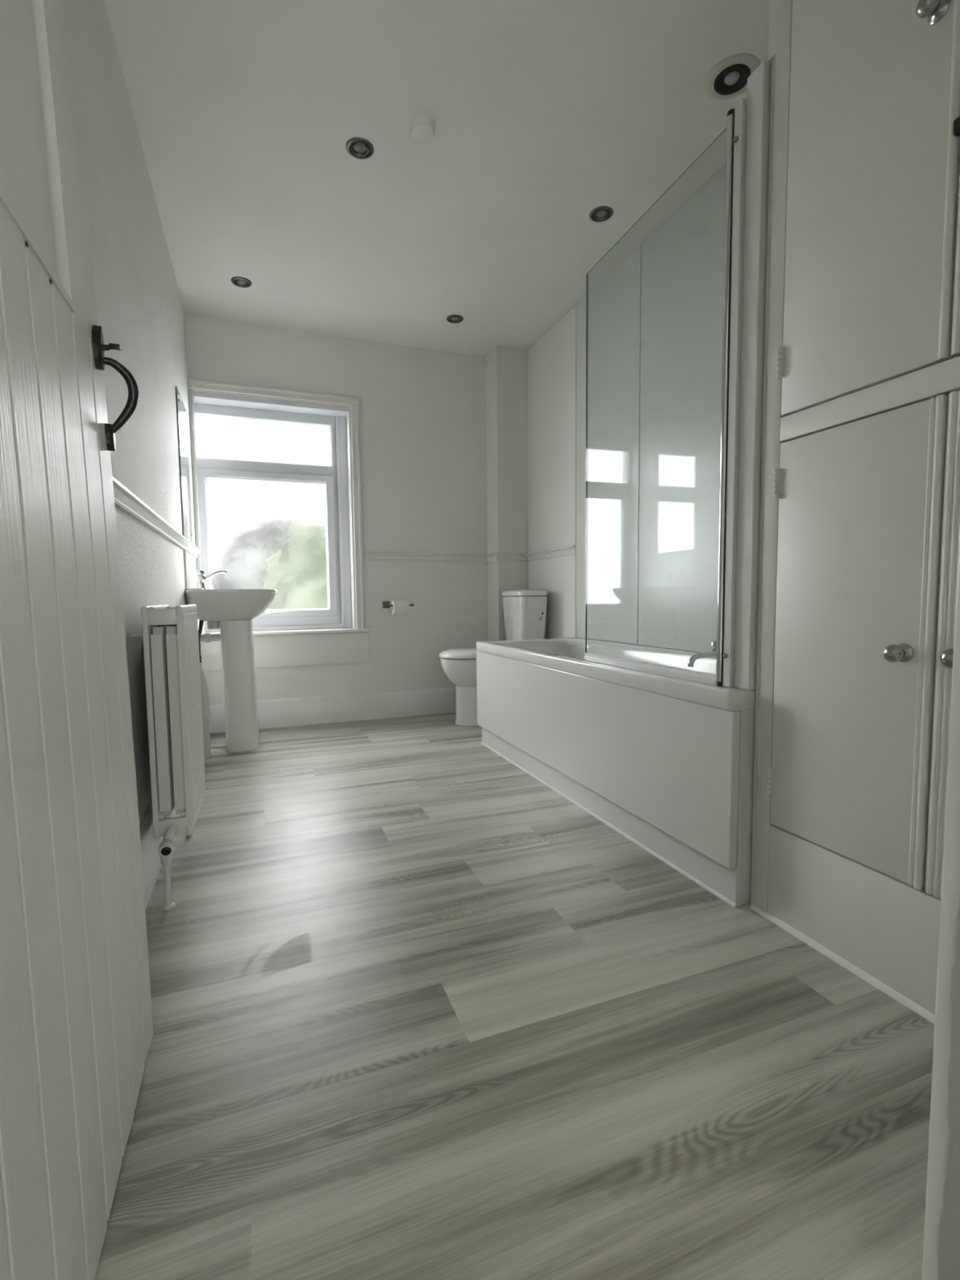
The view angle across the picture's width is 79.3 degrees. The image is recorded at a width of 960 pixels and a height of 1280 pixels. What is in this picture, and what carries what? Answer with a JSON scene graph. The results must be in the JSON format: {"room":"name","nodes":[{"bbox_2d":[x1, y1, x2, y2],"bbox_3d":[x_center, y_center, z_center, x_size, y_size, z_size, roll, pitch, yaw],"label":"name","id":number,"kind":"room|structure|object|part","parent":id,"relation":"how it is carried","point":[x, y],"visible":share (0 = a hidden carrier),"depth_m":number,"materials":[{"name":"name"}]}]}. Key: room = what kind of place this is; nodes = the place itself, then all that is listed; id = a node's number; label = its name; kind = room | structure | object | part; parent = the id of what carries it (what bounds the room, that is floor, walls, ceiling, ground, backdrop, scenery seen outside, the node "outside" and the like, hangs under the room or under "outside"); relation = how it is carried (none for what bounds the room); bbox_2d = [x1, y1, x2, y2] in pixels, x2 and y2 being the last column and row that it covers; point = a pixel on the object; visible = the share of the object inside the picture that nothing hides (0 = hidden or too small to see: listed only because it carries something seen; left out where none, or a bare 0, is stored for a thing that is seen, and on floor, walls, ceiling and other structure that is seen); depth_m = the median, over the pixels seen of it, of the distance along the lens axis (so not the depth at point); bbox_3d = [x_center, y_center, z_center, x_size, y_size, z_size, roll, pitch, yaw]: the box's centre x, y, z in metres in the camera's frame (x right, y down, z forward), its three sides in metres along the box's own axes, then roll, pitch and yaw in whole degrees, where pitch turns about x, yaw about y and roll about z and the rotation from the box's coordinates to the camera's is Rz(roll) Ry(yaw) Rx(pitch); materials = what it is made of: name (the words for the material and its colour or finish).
{"room":"bathroom","nodes":[
{"label":"bathroom","id":0,"kind":"room"},
{"bbox_2d":[67,0,201,824],"bbox_3d":[-1.156,-0.541,1.837,0.150,2.430,3.780,-2,5,-21],"label":"wall","id":1,"kind":"structure","parent":0,"point":[140,308],"depth_m":1.75,"materials":[{"name":"paint"}]},
{"bbox_2d":[112,476,200,558],"bbox_3d":[-1.053,-0.395,1.831,0.026,0.052,3.376,-2,5,-21],"label":"trim","id":2,"kind":"structure","parent":1,"relation":"attached to","point":[125,500],"depth_m":1.83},
{"bbox_2d":[139,802,180,910],"bbox_3d":[-1.029,0.585,1.873,0.030,0.175,3.408,-2,5,-21],"label":"baseboard","id":3,"kind":"structure","parent":1,"relation":"attached to","point":[151,860],"depth_m":1.60,"materials":[{"name":"white wood"}]},
{"bbox_2d":[130,604,205,910],"bbox_3d":[-0.913,0.291,1.703,0.145,0.785,0.510,-2,5,-21],"label":"radiator","id":4,"kind":"object","parent":1,"relation":"attached to","point":[171,642],"visible":1,"depth_m":1.54,"materials":[{"name":"white metal"}]},
{"bbox_3d":[-0.933,0.209,1.697,0.018,0.620,0.400,-2,5,-21],"label":"panel","id":5,"kind":"part","parent":4,"relation":"part of","materials":[{"name":"white metal"}]},
{"bbox_3d":[-0.857,0.206,1.726,0.018,0.620,0.400,-2,5,-21],"label":"panel","id":6,"kind":"part","parent":4,"relation":"part of","materials":[{"name":"white metal"}]},
{"bbox_2d":[175,386,192,543],"bbox_3d":[-1.511,-0.864,2.969,0.010,0.719,0.395,-2,5,-21],"label":"wall mirror","id":7,"kind":"object","parent":1,"relation":"attached to","point":[182,426],"visible":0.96,"depth_m":2.92,"materials":[{"name":"silver glass"}]},
{"bbox_3d":[-1.514,-0.863,2.968,0.005,0.719,0.395,-2,5,-21],"label":"glass","id":8,"kind":"part","parent":7,"relation":"part of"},
{"bbox_2d":[183,550,195,587],"bbox_3d":[-1.514,-0.360,3.025,0.008,0.182,0.435,-2,5,-21],"label":"backsplash","id":9,"kind":"structure","parent":1,"relation":"attached to","point":[188,559],"depth_m":2.96,"materials":[{"name":"white tile"}]},
{"bbox_2d":[200,665,211,758],"bbox_3d":[-1.413,0.342,2.917,0.103,0.514,0.060,-2,5,-21],"label":"pipe","id":10,"kind":"object","parent":1,"relation":"attached to","point":[206,714],"visible":0.48,"depth_m":2.91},
{"bbox_2d":[184,313,488,703],"bbox_3d":[-0.751,-0.699,3.875,2.063,2.430,0.250,-2,5,-21],"label":"wall","id":11,"kind":"structure","parent":0,"point":[423,415],"depth_m":3.81,"materials":[{"name":"white paint"}]},
{"bbox_2d":[187,378,369,671],"bbox_3d":[-1.230,-0.682,3.639,1.001,1.687,0.240,-2,5,-21],"label":"window","id":12,"kind":"structure","parent":11,"relation":"in","point":[270,477],"depth_m":3.66,"materials":[{"name":"white plastic"}]},
{"bbox_3d":[-1.345,-1.253,3.640,0.794,0.269,0.008,-2,5,-21],"label":"pane","id":13,"kind":"part","parent":12,"relation":"part of","materials":[{"name":"clear glass"}]},
{"bbox_3d":[-1.333,-0.600,3.683,0.802,0.910,0.075,-2,5,-21],"label":"sash","id":14,"kind":"part","parent":12,"relation":"part of","materials":[{"name":"white plastic"}]},
{"bbox_3d":[-1.337,-0.601,3.685,0.713,0.824,0.008,-2,5,-21],"label":"sash pane","id":15,"kind":"part","parent":12,"relation":"part of","materials":[{"name":"clear glass"}]},
{"bbox_3d":[-1.333,-0.763,3.685,0.844,1.350,0.070,-2,5,-21],"label":"frame","id":16,"kind":"part","parent":12,"relation":"part of","materials":[{"name":"white plastic"}]},
{"bbox_3d":[-1.296,-0.167,3.665,0.130,0.025,0.042,-2,5,-21],"label":"sash handle","id":17,"kind":"part","parent":12,"relation":"part of","materials":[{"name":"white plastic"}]},
{"bbox_3d":[-1.192,0.066,3.620,1.000,0.198,0.012,-2,5,-21],"label":"apron panel","id":18,"kind":"part","parent":12,"relation":"part of","materials":[{"name":"white paint"}]},
{"bbox_3d":[-1.222,-0.065,3.686,1.000,0.048,0.240,-2,5,-21],"label":"sill","id":19,"kind":"part","parent":12,"relation":"part of","materials":[{"name":"white wood"}]},
{"bbox_3d":[-0.908,-0.777,3.836,0.066,1.395,0.090,-2,5,-21],"label":"sub frame","id":20,"kind":"part","parent":12,"relation":"part of","materials":[{"name":"white plastic"}]},
{"bbox_2d":[208,686,455,733],"bbox_3d":[-0.793,0.439,3.793,1.843,0.175,0.022,-2,5,-21],"label":"baseboard","id":21,"kind":"structure","parent":11,"relation":"attached to","point":[300,711],"depth_m":3.75,"materials":[{"name":"white wood"}]},
{"bbox_2d":[382,600,413,608],"bbox_3d":[-0.538,-0.233,3.809,0.190,0.046,0.086,-2,5,-21],"label":"toilet roll holder","id":22,"kind":"object","parent":11,"relation":"attached to","point":[385,604],"visible":0.81,"depth_m":3.81,"materials":[{"name":"silver metal"}]},
{"bbox_3d":[-0.619,-0.233,3.819,0.046,0.046,0.009,-2,5,-21],"label":"wall plate","id":23,"kind":"part","parent":22,"relation":"part of","materials":[{"name":"silver metal"}]},
{"bbox_3d":[-0.529,-0.230,3.808,0.172,0.017,0.079,-2,5,-21],"label":"arm","id":24,"kind":"part","parent":22,"relation":"part of","materials":[{"name":"silver metal"}]},
{"bbox_2d":[391,600,409,614],"bbox_3d":[-0.521,-0.213,3.779,0.100,0.094,0.094,-2,5,-21],"label":"toilet roll","id":25,"kind":"object","parent":22,"relation":"on","point":[400,606],"visible":0.98,"depth_m":3.75,"materials":[{"name":"white paper"}]},
{"bbox_2d":[363,552,487,562],"bbox_3d":[-0.348,-0.555,3.891,0.868,0.052,0.026,-2,5,-21],"label":"trim","id":26,"kind":"structure","parent":11,"relation":"attached to","point":[366,556],"depth_m":3.88,"materials":[{"name":"white wood"}]},
{"bbox_2d":[103,0,771,357],"bbox_3d":[-0.177,-1.767,0.987,3.300,0.120,6.000,-2,5,-21],"label":"ceiling","id":27,"kind":"structure","parent":0,"point":[545,114],"depth_m":2.09,"materials":[{"name":"white paint"}]},
{"bbox_2d":[231,276,251,288],"bbox_3d":[-1.230,-1.841,2.982,0.101,0.007,0.101,-2,5,-21],"label":"recessed light","id":28,"kind":"object","parent":27,"relation":"in","point":[240,282],"visible":1,"depth_m":2.98,"materials":[{"name":"silver metal"}]},
{"bbox_2d":[345,137,373,159],"bbox_3d":[-0.436,-1.784,2.103,0.101,0.007,0.101,-2,5,-21],"label":"recessed light","id":29,"kind":"object","parent":27,"relation":"in","point":[359,148],"visible":1,"depth_m":2.10,"materials":[{"name":"silver metal"}]},
{"bbox_2d":[410,115,435,142],"bbox_3d":[-0.199,-1.766,2.005,0.084,0.033,0.084,-2,5,-21],"label":"smoke detector","id":30,"kind":"object","parent":27,"relation":"attached to","point":[422,126],"visible":1,"depth_m":1.99,"materials":[{"name":"white paint"}]},
{"bbox_2d":[446,314,463,323],"bbox_3d":[-0.147,-1.885,3.402,0.101,0.007,0.101,-2,5,-21],"label":"recessed light","id":31,"kind":"object","parent":27,"relation":"in","point":[454,318],"visible":1,"depth_m":3.40,"materials":[{"name":"silver metal"}]},
{"bbox_2d":[589,205,613,222],"bbox_3d":[0.520,-1.823,2.481,0.101,0.007,0.101,-2,5,-21],"label":"recessed light","id":32,"kind":"object","parent":27,"relation":"in","point":[603,213],"visible":1,"depth_m":2.47,"materials":[{"name":"silver metal"}]},
{"bbox_2d":[704,53,760,100],"bbox_3d":[0.798,-1.775,1.832,0.164,0.013,0.164,-2,5,-21],"label":"recessed light","id":33,"kind":"object","parent":27,"relation":"in","point":[727,79],"visible":0.97,"depth_m":1.82,"materials":[{"name":"beige plastic"}]},
{"bbox_2d":[485,346,528,640],"bbox_3d":[0.189,-0.718,3.994,0.220,2.430,0.195,-2,5,-21],"label":"wall","id":34,"kind":"structure","parent":0,"point":[506,368],"depth_m":3.88,"materials":[{"name":"white paint"}]},
{"bbox_2d":[486,552,495,562],"bbox_3d":[0.079,-0.565,3.963,0.018,0.052,0.195,-2,5,-21],"label":"trim","id":35,"kind":"structure","parent":34,"relation":"attached to","point":[491,557],"depth_m":3.96,"materials":[{"name":"white wood"}]},
{"bbox_2d":[495,552,528,560],"bbox_3d":[0.220,-0.562,3.903,0.238,0.052,0.018,-2,5,-21],"label":"trim","id":36,"kind":"structure","parent":34,"relation":"attached to","point":[499,556],"depth_m":3.90,"materials":[{"name":"white wood"}]},
{"bbox_2d":[94,712,934,1279],"bbox_3d":[-0.167,0.725,1.051,3.180,0.001,5.658,-2,5,-21],"label":"floor","id":37,"kind":"structure","parent":0,"point":[420,1011],"depth_m":1.01,"materials":[{"name":"grey laminate"}]},
{"bbox_2d":[185,569,277,752],"bbox_3d":[-1.303,0.104,3.114,0.432,0.955,0.556,-2,5,-21],"label":"basin","id":38,"kind":"object","parent":37,"relation":"on","point":[233,611],"visible":0.96,"depth_m":3.01,"materials":[{"name":"white ceramic"}]},
{"bbox_2d":[195,569,227,589],"bbox_3d":[-1.400,-0.317,3.026,0.154,0.100,0.048,-2,5,-21],"label":"mixer tap","id":39,"kind":"object","parent":38,"relation":"on","point":[202,579],"depth_m":3.00,"materials":[{"name":"silver metal"}]},
{"bbox_3d":[-1.306,-0.186,3.093,0.432,0.161,0.556,-2,5,-21],"label":"bowl","id":40,"kind":"part","parent":38,"relation":"part of","materials":[{"name":"white ceramic"}]},
{"bbox_2d":[439,588,547,726],"bbox_3d":[0.066,0.102,3.677,0.664,0.846,0.377,-2,5,-21],"label":"toilet","id":41,"kind":"object","parent":37,"relation":"on","point":[525,617],"visible":0.56,"depth_m":3.58,"materials":[{"name":"white ceramic"}]},
{"bbox_3d":[-0.022,0.073,3.645,0.480,0.052,0.370,-2,5,-21],"label":"seat lid","id":42,"kind":"part","parent":41,"relation":"part of","materials":[{"name":"white plastic"}]},
{"bbox_3d":[0.036,0.313,3.684,0.582,0.424,0.362,-2,5,-21],"label":"bowl","id":43,"kind":"part","parent":41,"relation":"part of","materials":[{"name":"white ceramic"}]},
{"bbox_3d":[0.284,-0.301,3.712,0.201,0.037,0.341,-2,5,-21],"label":"cistern lid","id":44,"kind":"part","parent":41,"relation":"part of","materials":[{"name":"white ceramic"}]},
{"bbox_2d":[476,637,755,906],"bbox_3d":[0.597,0.305,2.413,0.632,0.618,1.827,-2,5,-21],"label":"bathtub","id":45,"kind":"object","parent":37,"relation":"on","point":[666,762],"visible":0.68,"depth_m":1.85,"materials":[{"name":"white plastic"}]},
{"bbox_2d":[476,637,755,711],"bbox_3d":[0.597,0.261,2.407,0.632,0.410,1.823,-2,5,-21],"label":"tub","id":46,"kind":"object","parent":45,"relation":"in","point":[547,674],"depth_m":2.31,"materials":[{"name":"white ceramic"}]},
{"bbox_3d":[0.874,0.059,2.152,0.245,0.071,0.051,-2,5,-21],"label":"bath spout","id":47,"kind":"part","parent":45,"relation":"part of","materials":[{"name":"silver metal"}]},
{"bbox_3d":[0.935,0.031,2.291,0.044,0.062,0.044,-2,5,-21],"label":"tap handle","id":48,"kind":"part","parent":45,"relation":"part of","materials":[{"name":"silver metal"}]},
{"bbox_3d":[0.677,0.428,1.483,0.054,0.510,0.020,-2,5,-21],"label":"panel","id":49,"kind":"part","parent":45,"relation":"part of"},
{"bbox_2d":[733,61,771,689],"bbox_3d":[0.685,-0.610,1.428,0.062,1.472,0.050,-2,5,-21],"label":"trim","id":50,"kind":"structure","parent":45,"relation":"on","point":[758,83],"depth_m":1.41,"materials":[{"name":"white wood"}]},
{"bbox_2d":[583,97,746,687],"bbox_3d":[0.516,-0.613,1.788,0.031,1.426,0.741,-2,5,-20],"label":"screen","id":51,"kind":"object","parent":50,"relation":"attached to","point":[735,128],"visible":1,"depth_m":1.46,"materials":[{"name":"silver glass"}]},
{"bbox_3d":[0.626,-0.589,1.477,0.020,1.400,0.020,-2,5,-21],"label":"hinge rail","id":52,"kind":"part","parent":51,"relation":"part of","materials":[{"name":"silver metal"}]},
{"bbox_2d":[749,0,959,1024],"bbox_3d":[1.056,-0.514,1.157,0.625,2.428,0.728,-2,5,-21],"label":"tall cabinet","id":53,"kind":"object","parent":37,"relation":"on","point":[860,509],"visible":0.96,"depth_m":1.18,"materials":[{"name":"white wood"}]},
{"bbox_3d":[0.774,0.007,1.224,0.026,0.910,0.347,-2,5,-21],"label":"cupboard door","id":54,"kind":"part","parent":53,"relation":"part of","materials":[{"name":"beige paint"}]},
{"bbox_3d":[0.762,-1.050,1.145,0.026,1.083,0.347,-2,5,-21],"label":"cupboard door","id":55,"kind":"part","parent":53,"relation":"part of","materials":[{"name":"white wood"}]},
{"bbox_3d":[0.789,0.025,1.098,0.046,0.036,0.036,-2,5,-21],"label":"knob","id":56,"kind":"part","parent":53,"relation":"part of","materials":[{"name":"silver metal"}]},
{"bbox_3d":[0.781,-1.099,1.002,0.046,0.036,0.036,-2,5,-21],"label":"knob","id":57,"kind":"part","parent":53,"relation":"part of","materials":[{"name":"silver metal"}]},
{"bbox_3d":[0.885,0.027,0.935,0.025,0.910,0.262,-2,5,-21],"label":"cupboard door","id":58,"kind":"part","parent":53,"relation":"part of","materials":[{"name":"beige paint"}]},
{"bbox_3d":[0.825,0.032,1.005,0.046,0.036,0.036,-2,5,-21],"label":"knob","id":59,"kind":"part","parent":53,"relation":"part of","materials":[{"name":"silver metal"}]},
{"bbox_3d":[0.874,-1.030,0.856,0.025,1.083,0.262,-2,5,-21],"label":"cupboard door","id":60,"kind":"part","parent":53,"relation":"part of","materials":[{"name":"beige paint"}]},
{"bbox_2d":[527,306,700,652],"bbox_3d":[0.912,-0.623,2.622,0.150,2.430,3.780,-2,5,-21],"label":"wall","id":61,"kind":"structure","parent":0,"point":[551,358],"depth_m":3.58,"materials":[{"name":"white paint"}]},
{"bbox_2d":[525,544,575,560],"bbox_3d":[0.435,-0.544,3.637,0.026,0.052,0.640,-2,5,-21],"label":"trim","id":62,"kind":"structure","parent":61,"relation":"attached to","point":[566,550],"depth_m":3.60,"materials":[{"name":"white wood"}]},
{"bbox_2d":[574,242,641,644],"bbox_3d":[0.655,-0.931,3.035,0.014,1.870,0.600,-2,5,-21],"label":"shower screen","id":63,"kind":"object","parent":61,"relation":"attached to","point":[614,304],"visible":1,"depth_m":3.00,"materials":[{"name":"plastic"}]},
{"bbox_3d":[0.550,-0.950,3.309,0.014,1.870,0.012,-2,5,-21],"label":"edge trim","id":64,"kind":"part","parent":63,"relation":"part of","materials":[{"name":"white plastic"}]},
{"bbox_2d":[637,164,725,652],"bbox_3d":[0.986,-0.870,2.174,0.010,1.870,1.261,-2,5,-21],"label":"shower screen","id":65,"kind":"object","parent":61,"relation":"attached to","point":[682,260],"visible":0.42,"depth_m":2.48,"materials":[{"name":"clear glass"}]},
{"bbox_3d":[0.086,-0.442,0.334,3.030,2.430,0.120,-2,5,-21],"label":"wall","id":66,"kind":"structure","parent":0,"visible":0},
{"bbox_2d":[0,0,153,1279],"bbox_3d":[-0.492,-0.259,0.621,0.114,2.025,0.762,-2,5,-21],"label":"door","id":67,"kind":"structure","parent":66,"relation":"in","point":[77,1030],"depth_m":0.67,"materials":[{"name":"white paint"}]},
{"bbox_3d":[-0.516,-0.789,0.549,0.046,0.697,0.476,-2,5,-21],"label":"panel","id":68,"kind":"part","parent":67,"relation":"part of","materials":[{"name":"white paint"}]},
{"bbox_3d":[-0.490,-0.459,0.582,0.021,0.037,0.475,-2,5,-21],"label":"panel moulding","id":69,"kind":"part","parent":67,"relation":"part of","materials":[{"name":"white paint"}]},
{"bbox_3d":[-0.606,-0.404,0.933,0.015,0.186,0.057,-2,5,-21],"label":"plate","id":70,"kind":"part","parent":67,"relation":"part of","materials":[{"name":"black paint"}]},
{"bbox_3d":[-0.594,-0.467,0.928,0.032,0.014,0.018,-3,5,-27],"label":"thumb lever","id":71,"kind":"part","parent":67,"relation":"part of","materials":[{"name":"black paint"}]},
{"bbox_3d":[-0.587,-0.397,0.947,0.051,0.114,0.034,-2,5,-21],"label":"latch handle","id":72,"kind":"part","parent":67,"relation":"part of","materials":[{"name":"black paint"}]},
{"bbox_2d":[921,528,959,1279],"bbox_3d":[0.512,-0.268,0.485,0.024,2.050,0.174,-2,5,-21],"label":"trim","id":73,"kind":"structure","parent":66,"relation":"attached to","point":[941,1242],"depth_m":0.60,"materials":[{"name":"grey paint"}]}
]}

